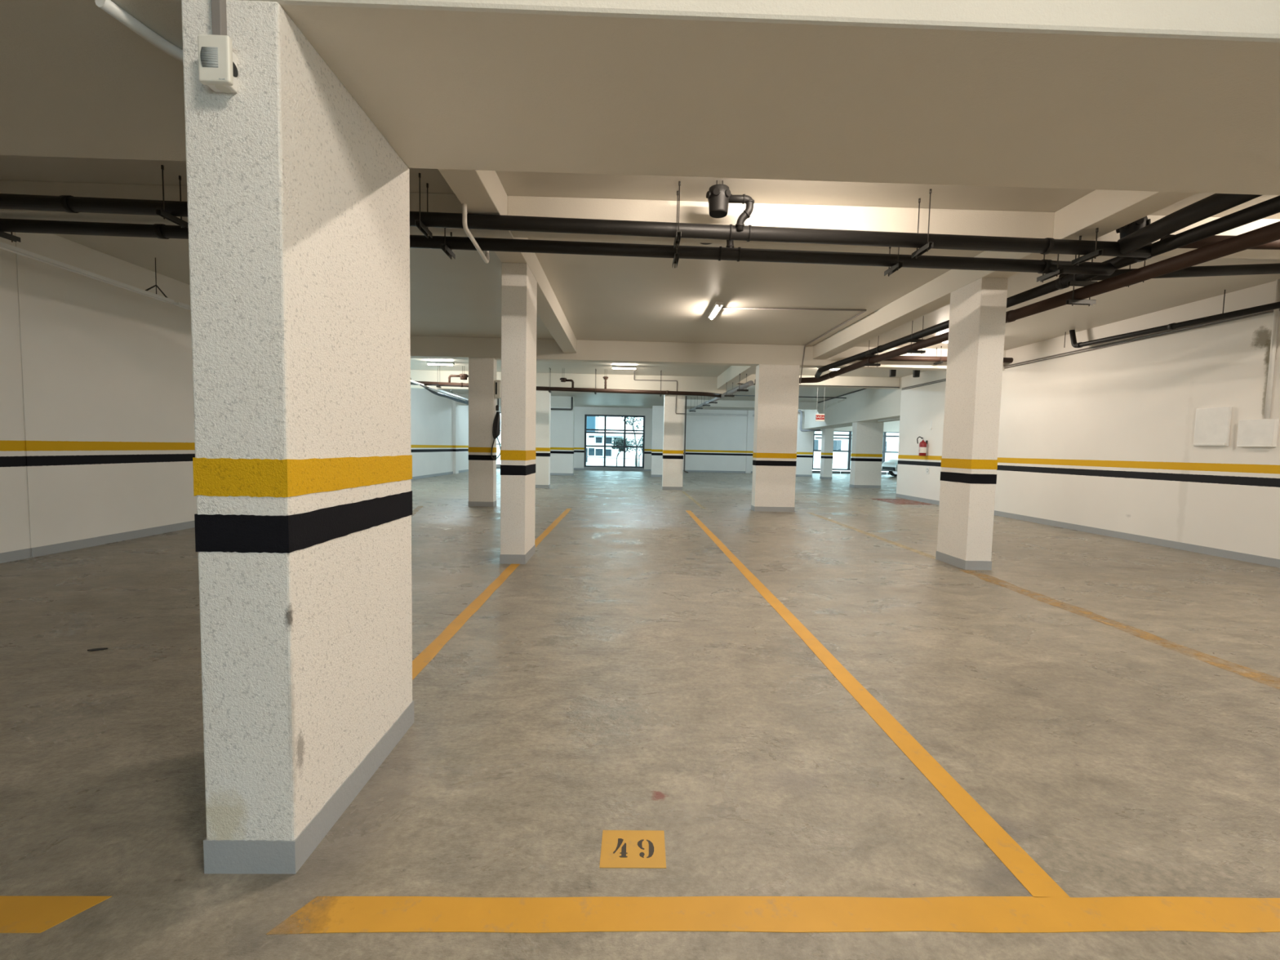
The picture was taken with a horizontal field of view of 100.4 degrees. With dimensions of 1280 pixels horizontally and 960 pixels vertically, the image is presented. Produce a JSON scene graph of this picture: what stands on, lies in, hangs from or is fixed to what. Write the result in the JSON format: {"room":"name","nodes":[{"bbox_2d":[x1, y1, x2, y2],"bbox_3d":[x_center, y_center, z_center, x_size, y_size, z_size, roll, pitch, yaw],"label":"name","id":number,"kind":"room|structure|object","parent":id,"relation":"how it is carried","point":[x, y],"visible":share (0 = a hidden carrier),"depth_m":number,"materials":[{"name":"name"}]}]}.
{"room":"parking garage","nodes":[
{"label":"parking garage","id":0,"kind":"room"},
{"bbox_2d":[0,231,196,555],"bbox_3d":[-6.042,-0.637,1.587,0.308,3.240,17.500,1,3,-1],"label":"wall","id":1,"kind":"structure","parent":0,"point":[140,345],"depth_m":5.79,"materials":[{"name":"paint"}]},
{"bbox_2d":[0,520,195,563],"bbox_3d":[-6.037,0.601,7.173,0.014,0.095,6.500,1,3,-1],"label":"baseboard","id":2,"kind":"structure","parent":1,"relation":"attached to","point":[104,540],"depth_m":5.81,"materials":[{"name":"grey paint"}]},
{"bbox_2d":[410,388,468,476],"bbox_3d":[-7.645,-1.717,18.948,0.300,3.240,16.850,1,3,-1],"label":"wall","id":3,"kind":"structure","parent":0,"point":[431,414],"depth_m":19.48,"materials":[{"name":"paint"}]},
{"bbox_2d":[411,469,468,479],"bbox_3d":[-7.523,-0.145,19.046,0.006,0.095,16.850,1,3,-1],"label":"baseboard","id":4,"kind":"structure","parent":3,"relation":"attached to","point":[464,470],"depth_m":19.66,"materials":[{"name":"grey paint"}]},
{"bbox_2d":[453,393,458,473],"bbox_3d":[-7.493,-1.880,21.697,0.120,3.240,0.350,1,3,-1],"label":"concrete column","id":5,"kind":"structure","parent":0,"point":[455,406],"depth_m":21.59,"materials":[{"name":"paint"}]},
{"bbox_2d":[496,406,754,471],"bbox_3d":[-0.080,-2.092,27.679,15.800,3.240,0.300,1,3,-1],"label":"wall","id":6,"kind":"structure","parent":0,"point":[713,442],"depth_m":27.59,"materials":[{"name":"paint"}]},
{"bbox_2d":[583,466,644,471],"bbox_3d":[-1.341,-0.565,27.584,3.110,0.152,0.020,1,3,-1],"label":"threshold","id":7,"kind":"object","parent":6,"relation":"in","point":[584,468],"depth_m":27.57,"materials":[{"name":"grey paint"}]},
{"bbox_2d":[584,414,644,467],"bbox_3d":[-1.316,-2.001,27.628,3.110,2.705,0.075,1,3,-1],"label":"window","id":8,"kind":"structure","parent":6,"relation":"in","point":[605,429],"depth_m":27.58,"materials":[{"name":"clear glass"}]},
{"bbox_2d":[0,468,1279,959],"bbox_3d":[4.196,0.618,13.153,27.000,0.250,40.000,1,3,-1],"label":"floor","id":9,"kind":"structure","parent":0,"point":[628,674],"depth_m":2.23,"materials":[{"name":"concrete"}]},
{"bbox_2d":[0,896,111,933],"bbox_3d":[-3.515,1.053,1.297,4.270,0.002,0.105,1,3,-1],"label":"parking line","id":10,"kind":"object","parent":9,"relation":"on","point":[18,914],"visible":1,"depth_m":1.35,"materials":[{"name":"yellow paint"}]},
{"bbox_2d":[181,0,413,874],"bbox_3d":[-1.067,-0.085,1.819,0.249,2.308,0.822,1,3,-1],"label":"concrete column","id":11,"kind":"structure","parent":9,"relation":"on","point":[299,204],"depth_m":1.47,"materials":[{"name":"paint"}]},
{"bbox_2d":[197,34,238,93],"bbox_3d":[-1.044,-1.033,1.326,0.077,0.113,0.056,1,3,-1],"label":"sensor","id":12,"kind":"object","parent":11,"relation":"attached to","point":[217,61],"visible":1,"depth_m":1.30,"materials":[{"name":"beige plastic"}]},
{"bbox_2d":[211,0,226,35],"bbox_3d":[-1.044,-1.609,1.308,0.023,1.068,0.022,1,3,-1],"label":"conduit","id":13,"kind":"object","parent":11,"relation":"attached to","point":[219,16],"visible":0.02,"depth_m":1.33,"materials":[{"name":"white plastic"}]},
{"bbox_2d":[412,564,519,679],"bbox_3d":[-1.227,0.943,3.874,0.098,0.002,3.070,1,3,-1],"label":"parking line","id":14,"kind":"object","parent":9,"relation":"on","point":[433,649],"visible":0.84,"depth_m":3.53,"materials":[{"name":"yellow paint"}]},
{"bbox_2d":[467,357,497,506],"bbox_3d":[-3.067,-0.919,10.401,0.487,2.860,0.247,1,3,-1],"label":"concrete column","id":15,"kind":"structure","parent":9,"relation":"on","point":[482,371],"depth_m":10.29,"materials":[{"name":"paint"}]},
{"bbox_2d":[490,398,500,459],"bbox_3d":[-2.764,-0.995,10.307,0.135,1.185,0.198,3,4,24],"label":"charging cable","id":16,"kind":"object","parent":15,"relation":"attached to","point":[496,424],"visible":0.99,"depth_m":10.29,"materials":[{"name":"black rubber"}]},
{"bbox_2d":[499,262,537,564],"bbox_3d":[-1.269,-0.657,5.607,0.257,2.985,0.582,1,3,-1],"label":"concrete column","id":17,"kind":"structure","parent":9,"relation":"on","point":[518,283],"depth_m":5.34,"materials":[{"name":"paint"}]},
{"bbox_2d":[535,391,551,488],"bbox_3d":[-2.944,-1.145,15.190,0.757,2.740,0.267,1,3,-1],"label":"concrete column","id":18,"kind":"structure","parent":9,"relation":"on","point":[543,415],"depth_m":15.07,"materials":[{"name":"paint"}]},
{"bbox_2d":[534,508,571,546],"bbox_3d":[-1.319,0.684,8.150,0.100,0.002,4.320,1,3,-1],"label":"parking line","id":19,"kind":"object","parent":9,"relation":"on","point":[540,539],"visible":0.89,"depth_m":7.84,"materials":[{"name":"yellow paint"}]},
{"bbox_2d":[550,406,574,475],"bbox_3d":[-3.314,-1.597,22.053,1.147,2.800,0.357,1,3,-1],"label":"concrete column","id":20,"kind":"structure","parent":9,"relation":"on","point":[562,422],"depth_m":21.89,"materials":[{"name":"paint"}]},
{"bbox_2d":[599,830,666,868],"bbox_3d":[-0.020,1.104,1.600,0.194,0.002,0.150,1,3,-1],"label":"parking number","id":21,"kind":"object","parent":9,"relation":"on","point":[642,849],"visible":1,"depth_m":1.59,"materials":[{"name":"paint"}]},
{"bbox_2d":[650,405,663,476],"bbox_3d":[0.889,-1.604,22.318,0.792,2.950,0.307,1,3,-1],"label":"concrete column","id":22,"kind":"structure","parent":9,"relation":"on","point":[657,411],"depth_m":22.17,"materials":[{"name":"paint"}]},
{"bbox_2d":[662,394,684,490],"bbox_3d":[0.965,-1.085,15.477,0.587,2.740,0.267,1,3,-1],"label":"concrete column","id":23,"kind":"structure","parent":9,"relation":"on","point":[673,423],"depth_m":15.35,"materials":[{"name":"paint"}]},
{"bbox_2d":[751,364,799,511],"bbox_3d":[2.671,-0.813,10.549,0.797,2.860,0.287,1,3,-1],"label":"concrete column","id":24,"kind":"structure","parent":9,"relation":"on","point":[776,386],"depth_m":10.41,"materials":[{"name":"paint"}]},
{"bbox_2d":[290,896,1279,933],"bbox_3d":[2.417,1.164,1.428,6.660,0.002,0.113,1,3,-1],"label":"parking line","id":25,"kind":"object","parent":9,"relation":"on","point":[338,914],"visible":1,"depth_m":1.38,"materials":[{"name":"yellow paint"}]},
{"bbox_2d":[795,409,813,476],"bbox_3d":[7.570,-1.799,25.354,1.107,3.240,0.707,1,3,-1],"label":"concrete column","id":26,"kind":"structure","parent":9,"relation":"on","point":[804,439],"depth_m":25.04,"materials":[{"name":"paint"}]},
{"bbox_2d":[819,428,834,479],"bbox_3d":[8.216,-1.155,23.452,0.397,2.210,0.407,1,3,-1],"label":"concrete column","id":27,"kind":"structure","parent":9,"relation":"on","point":[827,438],"depth_m":23.28,"materials":[{"name":"paint"}]},
{"bbox_2d":[849,422,884,488],"bbox_3d":[7.689,-0.844,18.114,0.917,2.210,0.377,1,3,-1],"label":"concrete column","id":28,"kind":"structure","parent":9,"relation":"on","point":[867,438],"depth_m":17.94,"materials":[{"name":"paint"}]},
{"bbox_2d":[808,512,935,558],"bbox_3d":[3.352,0.770,8.270,0.111,0.002,4.330,1,3,-1],"label":"parking line","id":29,"kind":"object","parent":9,"relation":"on","point":[824,517],"visible":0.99,"depth_m":7.41,"materials":[{"name":"paint"}]},
{"bbox_2d":[685,510,1069,897],"bbox_3d":[1.028,0.866,5.915,0.105,0.002,8.943,1,3,-1],"label":"parking line","id":30,"kind":"object","parent":9,"relation":"on","point":[1037,882],"visible":1,"depth_m":2.04,"materials":[{"name":"yellow paint"}]},
{"bbox_2d":[881,458,897,476],"bbox_3d":[14.344,-0.841,26.505,4.070,1.460,1.686,1,3,-1],"label":"car","id":31,"kind":"object","parent":9,"relation":"on","point":[891,465],"visible":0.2,"depth_m":26.63,"materials":[{"name":"white paint"}]},
{"bbox_2d":[935,277,1008,569],"bbox_3d":[3.549,-0.568,5.738,0.277,2.985,0.537,1,3,-1],"label":"concrete column","id":32,"kind":"structure","parent":9,"relation":"on","point":[978,308],"depth_m":5.54,"materials":[{"name":"paint"}]},
{"bbox_2d":[964,571,1279,688],"bbox_3d":[3.423,1.058,3.522,0.200,0.002,4.043,1,3,-1],"label":"parking line","id":33,"kind":"object","parent":9,"relation":"on","point":[1147,635],"visible":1,"depth_m":3.61,"materials":[{"name":"paint"}]},
{"bbox_2d":[0,155,1279,410],"bbox_3d":[4.266,-2.865,12.943,27.000,0.250,40.000,1,3,-1],"label":"ceiling","id":34,"kind":"structure","parent":0,"point":[600,297],"depth_m":6.47,"materials":[{"name":"paint"}]},
{"bbox_2d":[155,164,188,227],"bbox_3d":[-3.582,-2.166,4.086,0.038,0.392,0.250,1,3,-1],"label":"hanger","id":35,"kind":"object","parent":34,"relation":"hanging from","point":[162,213],"visible":0.91,"depth_m":4.06,"materials":[{"name":"metal"}]},
{"bbox_2d":[0,241,467,399],"bbox_3d":[-5.577,-2.462,9.881,0.060,0.579,15.744,1,3,-1],"label":"cable tray","id":36,"kind":"object","parent":34,"relation":"hanging from","point":[3,246],"visible":0.52,"depth_m":5.42,"materials":[{"name":"metal"}]},
{"bbox_2d":[0,241,173,303],"bbox_3d":[-5.458,-1.988,4.157,0.060,0.084,4.230,1,3,-1],"label":"tray","id":37,"kind":"object","parent":36,"relation":"on","point":[3,246],"depth_m":5.23,"materials":[{"name":"grey metal"}]},
{"bbox_2d":[173,301,191,310],"bbox_3d":[-5.567,-2.243,9.245,0.060,0.101,5.840,1,3,-1],"label":"tray","id":38,"kind":"object","parent":36,"relation":"on","point":[180,304],"depth_m":6.40,"materials":[{"name":"grey metal"}]},
{"bbox_2d":[410,379,467,399],"bbox_3d":[-5.690,-2.531,14.977,0.060,0.098,5.560,1,3,-1],"label":"tray","id":39,"kind":"object","parent":36,"relation":"on","point":[412,381],"depth_m":15.01,"materials":[{"name":"white metal"}]},
{"bbox_2d":[419,384,468,404],"bbox_3d":[-5.713,-2.501,15.963,0.131,0.193,4.608,1,3,-1],"label":"cable bundle","id":40,"kind":"object","parent":36,"relation":"hanging from","point":[466,402],"visible":0.98,"depth_m":15.63,"materials":[{"name":"grey plastic"}]},
{"bbox_2d":[0,180,484,236],"bbox_3d":[-3.634,-2.265,4.445,4.590,0.240,0.260,1,3,-1],"label":"ceiling beam","id":41,"kind":"structure","parent":34,"relation":"attached to","point":[437,202],"depth_m":4.31,"materials":[{"name":"paint"}]},
{"bbox_2d":[0,231,20,242],"bbox_3d":[-5.261,-2.082,4.391,0.038,0.184,0.250,1,3,-1],"label":"hanger","id":42,"kind":"object","parent":41,"relation":"hanging from","point":[2,234],"visible":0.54,"depth_m":4.45,"materials":[{"name":"metal"}]},
{"bbox_2d":[440,227,455,259],"bbox_3d":[-1.609,-1.993,4.474,0.038,0.225,0.250,1,3,-1],"label":"hanger","id":43,"kind":"object","parent":41,"relation":"hanging from","point":[444,247],"visible":0.84,"depth_m":4.41,"materials":[{"name":"metal"}]},
{"bbox_2d":[414,173,432,238],"bbox_3d":[-1.673,-2.117,4.130,0.038,0.418,0.250,1,3,-1],"label":"hanger","id":44,"kind":"object","parent":34,"relation":"hanging from","point":[418,224],"visible":1,"depth_m":4.09,"materials":[{"name":"metal"}]},
{"bbox_2d":[462,203,488,263],"bbox_3d":[-1.323,-2.104,4.334,0.047,0.456,0.755,1,3,-4],"label":"conduit","id":45,"kind":"object","parent":34,"relation":"attached to","point":[486,257],"visible":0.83,"depth_m":4.12,"materials":[{"name":"white plastic"}]},
{"bbox_2d":[437,168,577,353],"bbox_3d":[-1.250,-2.313,6.163,0.250,0.255,8.125,1,3,-1],"label":"ceiling beam","id":46,"kind":"structure","parent":34,"relation":"attached to","point":[482,192],"depth_m":4.51,"materials":[{"name":"paint"}]},
{"bbox_2d":[457,393,574,407],"bbox_3d":[-5.121,-3.247,21.890,4.820,0.440,0.300,1,3,-1],"label":"ceiling beam","id":47,"kind":"structure","parent":34,"relation":"attached to","point":[556,401],"depth_m":21.78,"materials":[{"name":"paint"}]},
{"bbox_2d":[410,369,726,394],"bbox_3d":[-2.467,-2.753,15.092,9.840,0.500,0.280,1,3,-1],"label":"ceiling beam","id":48,"kind":"structure","parent":34,"relation":"attached to","point":[688,384],"depth_m":14.98,"materials":[{"name":"paint"}]},
{"bbox_2d":[594,368,596,394],"bbox_3d":[-1.166,-2.584,14.048,0.038,0.661,0.250,1,3,-1],"label":"hanger","id":49,"kind":"object","parent":34,"relation":"hanging from","point":[595,369],"visible":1,"depth_m":13.97,"materials":[{"name":"metal"}]},
{"bbox_2d":[410,381,721,397],"bbox_3d":[-2.158,-2.428,14.228,8.834,0.236,0.499,1,3,-1],"label":"drain pipe","id":50,"kind":"object","parent":49,"relation":"hanging from","point":[425,383],"visible":0.8,"depth_m":14.03,"materials":[{"name":"brown plastic"}]},
{"bbox_2d":[0,0,1279,195],"bbox_3d":[0.717,-1.669,1.763,13.190,0.932,0.819,1,3,-1],"label":"ceiling beam","id":51,"kind":"structure","parent":34,"relation":"attached to","point":[1156,95],"depth_m":1.63,"materials":[{"name":"paint"}]},
{"bbox_2d":[94,0,182,62],"bbox_3d":[-1.284,-1.212,1.530,0.074,0.030,0.416,3,4,26],"label":"conduit","id":52,"kind":"object","parent":51,"relation":"attached to","point":[108,6],"visible":0.53,"depth_m":1.42,"materials":[{"name":"white plastic"}]},
{"bbox_2d":[1117,193,1262,255],"bbox_3d":[3.971,-1.849,3.267,0.229,0.248,2.023,1,3,-5],"label":"drain pipe","id":53,"kind":"object","parent":51,"relation":"attached to","point":[1214,204],"visible":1,"depth_m":3.86,"materials":[{"name":"black plastic"}]},
{"bbox_2d":[673,181,681,248],"bbox_3d":[0.297,-2.067,4.175,0.038,0.444,0.250,1,3,-1],"label":"hanger","id":54,"kind":"object","parent":34,"relation":"hanging from","point":[678,233],"visible":1,"depth_m":4.11,"materials":[{"name":"metal"}]},
{"bbox_2d":[410,335,1005,370],"bbox_3d":[-0.076,-2.482,10.389,14.420,0.380,0.280,1,3,-1],"label":"ceiling beam","id":55,"kind":"structure","parent":34,"relation":"attached to","point":[421,347],"depth_m":10.27,"materials":[{"name":"paint"}]},
{"bbox_2d":[708,301,723,319],"bbox_3d":[1.093,-2.449,7.741,0.100,0.080,0.740,1,3,-1],"label":"lamp","id":56,"kind":"object","parent":34,"relation":"attached to","point":[717,305],"visible":1,"depth_m":7.62,"materials":[{"name":"white plastic"}]},
{"bbox_2d":[706,180,754,230],"bbox_3d":[0.689,-2.103,4.094,0.374,0.347,0.198,1,3,-1],"label":"trap","id":57,"kind":"object","parent":34,"relation":"hanging from","point":[718,196],"visible":1,"depth_m":4.06,"materials":[{"name":"black plastic"}]},
{"bbox_2d":[728,194,754,230],"bbox_3d":[0.760,-2.060,4.117,0.229,0.262,0.102,1,3,-1],"label":"pipe","id":58,"kind":"object","parent":57,"relation":"attached to","point":[744,198],"depth_m":4.08,"materials":[{"name":"black plastic"}]},
{"bbox_2d":[716,365,755,389],"bbox_3d":[2.363,-2.600,12.819,0.280,0.340,4.480,1,3,-1],"label":"ceiling beam","id":59,"kind":"structure","parent":34,"relation":"attached to","point":[731,375],"depth_m":13.00,"materials":[{"name":"paint"}]},
{"bbox_2d":[724,382,734,397],"bbox_3d":[2.271,-2.286,13.537,0.250,0.377,0.038,1,3,-1],"label":"hanger","id":60,"kind":"object","parent":59,"relation":"hanging from","point":[726,396],"visible":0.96,"depth_m":13.53,"materials":[{"name":"metal"}]},
{"bbox_2d":[688,380,753,412],"bbox_3d":[2.199,-2.465,16.757,0.136,0.318,11.352,1,3,-1],"label":"drain pipe","id":61,"kind":"object","parent":60,"relation":"hanging from","point":[750,383],"visible":0.82,"depth_m":13.38,"materials":[{"name":"grey plastic"}]},
{"bbox_2d":[684,399,818,409],"bbox_3d":[4.612,-3.152,22.303,6.700,0.290,0.300,1,3,-1],"label":"ceiling beam","id":62,"kind":"structure","parent":34,"relation":"attached to","point":[721,403],"depth_m":22.14,"materials":[{"name":"paint"}]},
{"bbox_2d":[507,195,1054,251],"bbox_3d":[1.189,-2.175,4.553,4.560,0.240,0.260,1,3,-1],"label":"ceiling beam","id":63,"kind":"structure","parent":34,"relation":"attached to","point":[1033,224],"depth_m":4.43,"materials":[{"name":"paint"}]},
{"bbox_2d":[884,246,902,276],"bbox_3d":[2.170,-1.901,4.560,0.038,0.267,0.250,1,3,-1],"label":"hanger","id":64,"kind":"object","parent":63,"relation":"hanging from","point":[898,265],"visible":0.68,"depth_m":4.54,"materials":[{"name":"metal"}]},
{"bbox_2d":[721,306,866,383],"bbox_3d":[2.176,-2.170,8.969,2.071,0.739,2.693,1,3,-1],"label":"conduit","id":65,"kind":"object","parent":34,"relation":"attached to","point":[863,310],"visible":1,"depth_m":7.66,"materials":[{"name":"grey metal"}]},
{"bbox_2d":[733,373,900,389],"bbox_3d":[4.757,-2.687,14.568,4.580,0.280,0.300,1,3,-1],"label":"ceiling beam","id":66,"kind":"structure","parent":34,"relation":"attached to","point":[837,380],"depth_m":14.45,"materials":[{"name":"paint"}]},
{"bbox_2d":[802,377,902,430],"bbox_3d":[7.771,-2.560,19.680,0.928,1.030,10.632,1,3,3],"label":"lintel","id":67,"kind":"object","parent":34,"relation":"attached to","point":[868,405],"visible":0.48,"depth_m":17.73,"materials":[{"name":"paint"}]},
{"bbox_2d":[865,335,880,367],"bbox_3d":[3.989,-2.224,9.118,0.250,0.579,0.038,1,3,-1],"label":"hanger","id":68,"kind":"object","parent":34,"relation":"hanging from","point":[868,364],"visible":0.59,"depth_m":9.11,"materials":[{"name":"metal"}]},
{"bbox_2d":[755,221,1279,383],"bbox_3d":[3.869,-1.836,6.836,1.321,0.278,9.047,0,4,-11],"label":"drain pipe","id":69,"kind":"object","parent":68,"relation":"hanging from","point":[1270,233],"visible":0.86,"depth_m":4.42,"materials":[{"name":"brown plastic"}]},
{"bbox_2d":[906,315,925,353],"bbox_3d":[4.019,-2.128,7.732,0.250,0.603,0.038,1,3,-1],"label":"hanger","id":70,"kind":"object","parent":34,"relation":"hanging from","point":[911,340],"visible":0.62,"depth_m":7.73,"materials":[{"name":"metal"}]},
{"bbox_2d":[911,188,933,258],"bbox_3d":[2.241,-2.018,4.219,0.038,0.470,0.250,1,3,-1],"label":"hanger","id":71,"kind":"object","parent":34,"relation":"hanging from","point":[928,246],"visible":1,"depth_m":4.19,"materials":[{"name":"metal"}]},
{"bbox_2d":[0,193,1151,257],"bbox_3d":[-0.926,-1.996,4.153,10.001,0.240,0.120,1,3,-1],"label":"drain pipe","id":72,"kind":"object","parent":71,"relation":"hanging from","point":[67,203],"visible":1,"depth_m":4.14,"materials":[{"name":"black plastic"}]},
{"bbox_2d":[933,346,942,365],"bbox_3d":[5.718,-2.377,10.218,0.038,0.337,0.250,1,3,-1],"label":"hanger","id":73,"kind":"object","parent":34,"relation":"hanging from","point":[940,361],"visible":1,"depth_m":10.19,"materials":[{"name":"metal"}]},
{"bbox_2d":[859,355,1013,363],"bbox_3d":[5.627,-2.317,10.220,3.021,0.118,0.100,1,3,-1],"label":"drain pipe","id":74,"kind":"object","parent":73,"relation":"hanging from","point":[908,358],"visible":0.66,"depth_m":10.18,"materials":[{"name":"brown plastic"}]},
{"bbox_2d":[813,189,1197,359],"bbox_3d":[3.568,-2.223,6.271,0.270,0.255,8.125,1,3,-1],"label":"ceiling beam","id":75,"kind":"structure","parent":34,"relation":"attached to","point":[1108,211],"depth_m":5.12,"materials":[{"name":"paint"}]},
{"bbox_2d":[1036,253,1063,282],"bbox_3d":[3.534,-1.861,4.591,0.038,0.268,0.250,1,3,-1],"label":"hanger","id":76,"kind":"object","parent":75,"relation":"hanging from","point":[1057,272],"visible":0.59,"depth_m":4.57,"materials":[{"name":"metal"}]},
{"bbox_2d":[0,218,1115,275],"bbox_3d":[-0.934,-1.968,4.490,10.001,0.213,0.114,1,3,-1],"label":"drain pipe","id":77,"kind":"object","parent":76,"relation":"hanging from","point":[161,231],"visible":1,"depth_m":4.48,"materials":[{"name":"black plastic"}]},
{"bbox_2d":[1071,227,1103,265],"bbox_3d":[3.571,-1.857,4.257,0.038,0.233,0.250,1,3,-1],"label":"hanger","id":78,"kind":"object","parent":75,"relation":"hanging from","point":[1095,253],"visible":0.93,"depth_m":4.22,"materials":[{"name":"metal"}]},
{"bbox_2d":[1066,254,1097,306],"bbox_3d":[4.078,-1.932,4.909,0.250,0.652,0.038,1,3,-1],"label":"hanger","id":79,"kind":"object","parent":34,"relation":"hanging from","point":[1089,302],"visible":0.73,"depth_m":4.91,"materials":[{"name":"metal"}]},
{"bbox_2d":[814,195,1279,378],"bbox_3d":[3.989,-1.943,6.571,0.577,0.308,8.476,1,3,-5],"label":"drain pipe","id":80,"kind":"object","parent":79,"relation":"hanging from","point":[1271,206],"visible":0.84,"depth_m":4.32,"materials":[{"name":"black plastic"}]},
{"bbox_2d":[1115,216,1151,239],"bbox_3d":[3.963,-2.068,4.286,0.203,0.310,0.203,1,3,-1],"label":"trap","id":81,"kind":"object","parent":34,"relation":"hanging from","point":[1129,228],"visible":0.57,"depth_m":4.23,"materials":[{"name":"black plastic"}]},
{"bbox_2d":[1064,289,1279,347],"bbox_3d":[7.037,-2.100,6.512,0.084,0.409,4.556,1,3,-1],"label":"drain pipe","id":82,"kind":"object","parent":34,"relation":"hanging from","point":[1275,305],"visible":1,"depth_m":6.92,"materials":[{"name":"black plastic"}]},
{"bbox_2d":[1092,215,1279,259],"bbox_3d":[5.497,-2.094,4.649,3.520,0.240,0.260,1,3,-1],"label":"ceiling beam","id":83,"kind":"structure","parent":34,"relation":"attached to","point":[1113,236],"depth_m":4.51,"materials":[{"name":"paint"}]},
{"bbox_3d":[4.972,-2.111,5.338,0.038,0.310,0.250,1,3,-1],"label":"hanger","id":84,"kind":"object","parent":34,"relation":"hanging from","visible":0},
{"bbox_2d":[1058,262,1279,280],"bbox_3d":[5.732,-2.097,5.355,3.026,0.288,0.100,1,3,-1],"label":"drain pipe","id":85,"kind":"object","parent":84,"relation":"hanging from","point":[1258,268],"visible":0.62,"depth_m":5.32,"materials":[{"name":"black plastic"}]},
{"bbox_2d":[745,410,752,473],"bbox_3d":[5.647,-1.972,27.597,0.250,3.240,0.120,1,3,-1],"label":"wall","id":86,"kind":"structure","parent":0,"point":[749,418],"depth_m":27.54,"materials":[{"name":"paint"}]},
{"bbox_2d":[821,420,899,431],"bbox_3d":[12.293,-3.272,31.252,8.550,0.820,0.250,1,3,-1],"label":"wall","id":87,"kind":"structure","parent":0,"point":[891,426],"depth_m":31.18,"materials":[{"name":"paint"}]},
{"bbox_2d":[812,430,899,471],"bbox_3d":[12.263,-1.734,31.319,8.690,2.350,0.100,1,3,-1],"label":"window","id":88,"kind":"structure","parent":87,"relation":"in","point":[850,434],"depth_m":31.27,"materials":[{"name":"black metal"}]},
{"bbox_2d":[896,280,1279,559],"bbox_3d":[7.397,-0.503,3.814,0.300,3.240,21.360,1,3,-1],"label":"wall","id":89,"kind":"structure","parent":0,"point":[1102,438],"depth_m":7.68,"materials":[{"name":"paint"}]},
{"bbox_2d":[916,436,928,456],"bbox_3d":[6.928,-0.831,13.099,0.237,0.478,0.161,3,4,22],"label":"fire extinguisher","id":90,"kind":"object","parent":89,"relation":"attached to","point":[922,445],"visible":1,"depth_m":13.04,"materials":[{"name":"red metal"}]},
{"bbox_2d":[902,311,1259,388],"bbox_3d":[7.209,-1.963,6.197,0.022,0.021,16.300,1,3,-1],"label":"conduit","id":91,"kind":"object","parent":89,"relation":"attached to","point":[1259,312],"visible":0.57,"depth_m":8.17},
{"bbox_2d":[895,493,1279,568],"bbox_3d":[7.213,1.064,3.905,0.006,0.095,21.360,1,3,-1],"label":"baseboard","id":92,"kind":"structure","parent":89,"relation":"attached to","point":[1270,562],"depth_m":7.54,"materials":[{"name":"grey paint"}]},
{"bbox_2d":[901,309,1279,390],"bbox_3d":[7.208,-1.928,6.199,0.022,0.021,16.300,1,3,-1],"label":"conduit","id":93,"kind":"object","parent":89,"relation":"attached to","point":[1272,311],"visible":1,"depth_m":7.59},
{"bbox_2d":[1193,406,1231,446],"bbox_3d":[7.163,-0.663,6.685,0.045,0.485,0.390,1,3,-1],"label":"wall box","id":94,"kind":"object","parent":89,"relation":"attached to","point":[1212,424],"visible":1,"depth_m":6.66,"materials":[{"name":"white plastic"}]},
{"bbox_2d":[1160,234,1279,249],"bbox_3d":[5.751,-1.921,4.344,3.021,0.138,0.100,1,3,-1],"label":"drain pipe","id":95,"kind":"object","parent":89,"relation":"attached to","point":[1275,245],"visible":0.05,"depth_m":4.29,"materials":[{"name":"brown plastic"}]},
{"bbox_2d":[1236,418,1279,447],"bbox_3d":[7.165,-0.543,6.197,0.060,0.320,0.360,1,3,-1],"label":"wall box","id":96,"kind":"object","parent":89,"relation":"attached to","point":[1262,433],"visible":1,"depth_m":6.16,"materials":[{"name":"white plastic"}]},
{"bbox_2d":[1263,279,1279,418],"bbox_3d":[7.190,-1.484,6.060,0.042,1.560,0.044,1,3,-1],"label":"conduit","id":97,"kind":"object","parent":89,"relation":"attached to","point":[1276,312],"visible":1,"depth_m":6.05,"materials":[{"name":"white plastic"}]},
{"label":"outside","id":98,"kind":"structure","parent":0,"visible":0},
{"bbox_2d":[496,460,888,471],"bbox_3d":[8.471,-2.689,70.813,140.000,0.180,78.700,1,3,-1],"label":"ground","id":99,"kind":"structure","parent":98,"point":[815,465],"depth_m":43.19,"materials":[{"name":"grey concrete"}]},
{"bbox_2d":[496,416,642,462],"bbox_3d":[-5.011,-6.214,50.321,36.000,9.456,10.600,1,3,-1],"label":"apartment building","id":100,"kind":"structure","parent":99,"relation":"on","point":[593,422],"depth_m":45.86,"materials":[{"name":"paint"}]},
{"bbox_2d":[611,437,630,466],"bbox_3d":[-1.230,-1.758,34.330,1.310,1.970,1.631,1,3,-1],"label":"tree","id":101,"kind":"object","parent":99,"relation":"on","point":[619,442],"visible":0.71,"depth_m":34.11,"materials":[{"name":"green plant"}]},
{"bbox_2d":[622,417,643,466],"bbox_3d":[0.121,-2.834,36.248,2.976,3.945,1.893,0,4,-17],"label":"leafy tree","id":102,"kind":"object","parent":99,"relation":"on","point":[629,420],"visible":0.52,"depth_m":35.94,"materials":[{"name":"green plant"}]},
{"bbox_2d":[813,431,898,463],"bbox_3d":[23.657,-5.667,65.252,30.000,7.200,10.080,1,3,-1],"label":"apartment building","id":103,"kind":"structure","parent":99,"relation":"on","point":[891,442],"depth_m":60.42,"materials":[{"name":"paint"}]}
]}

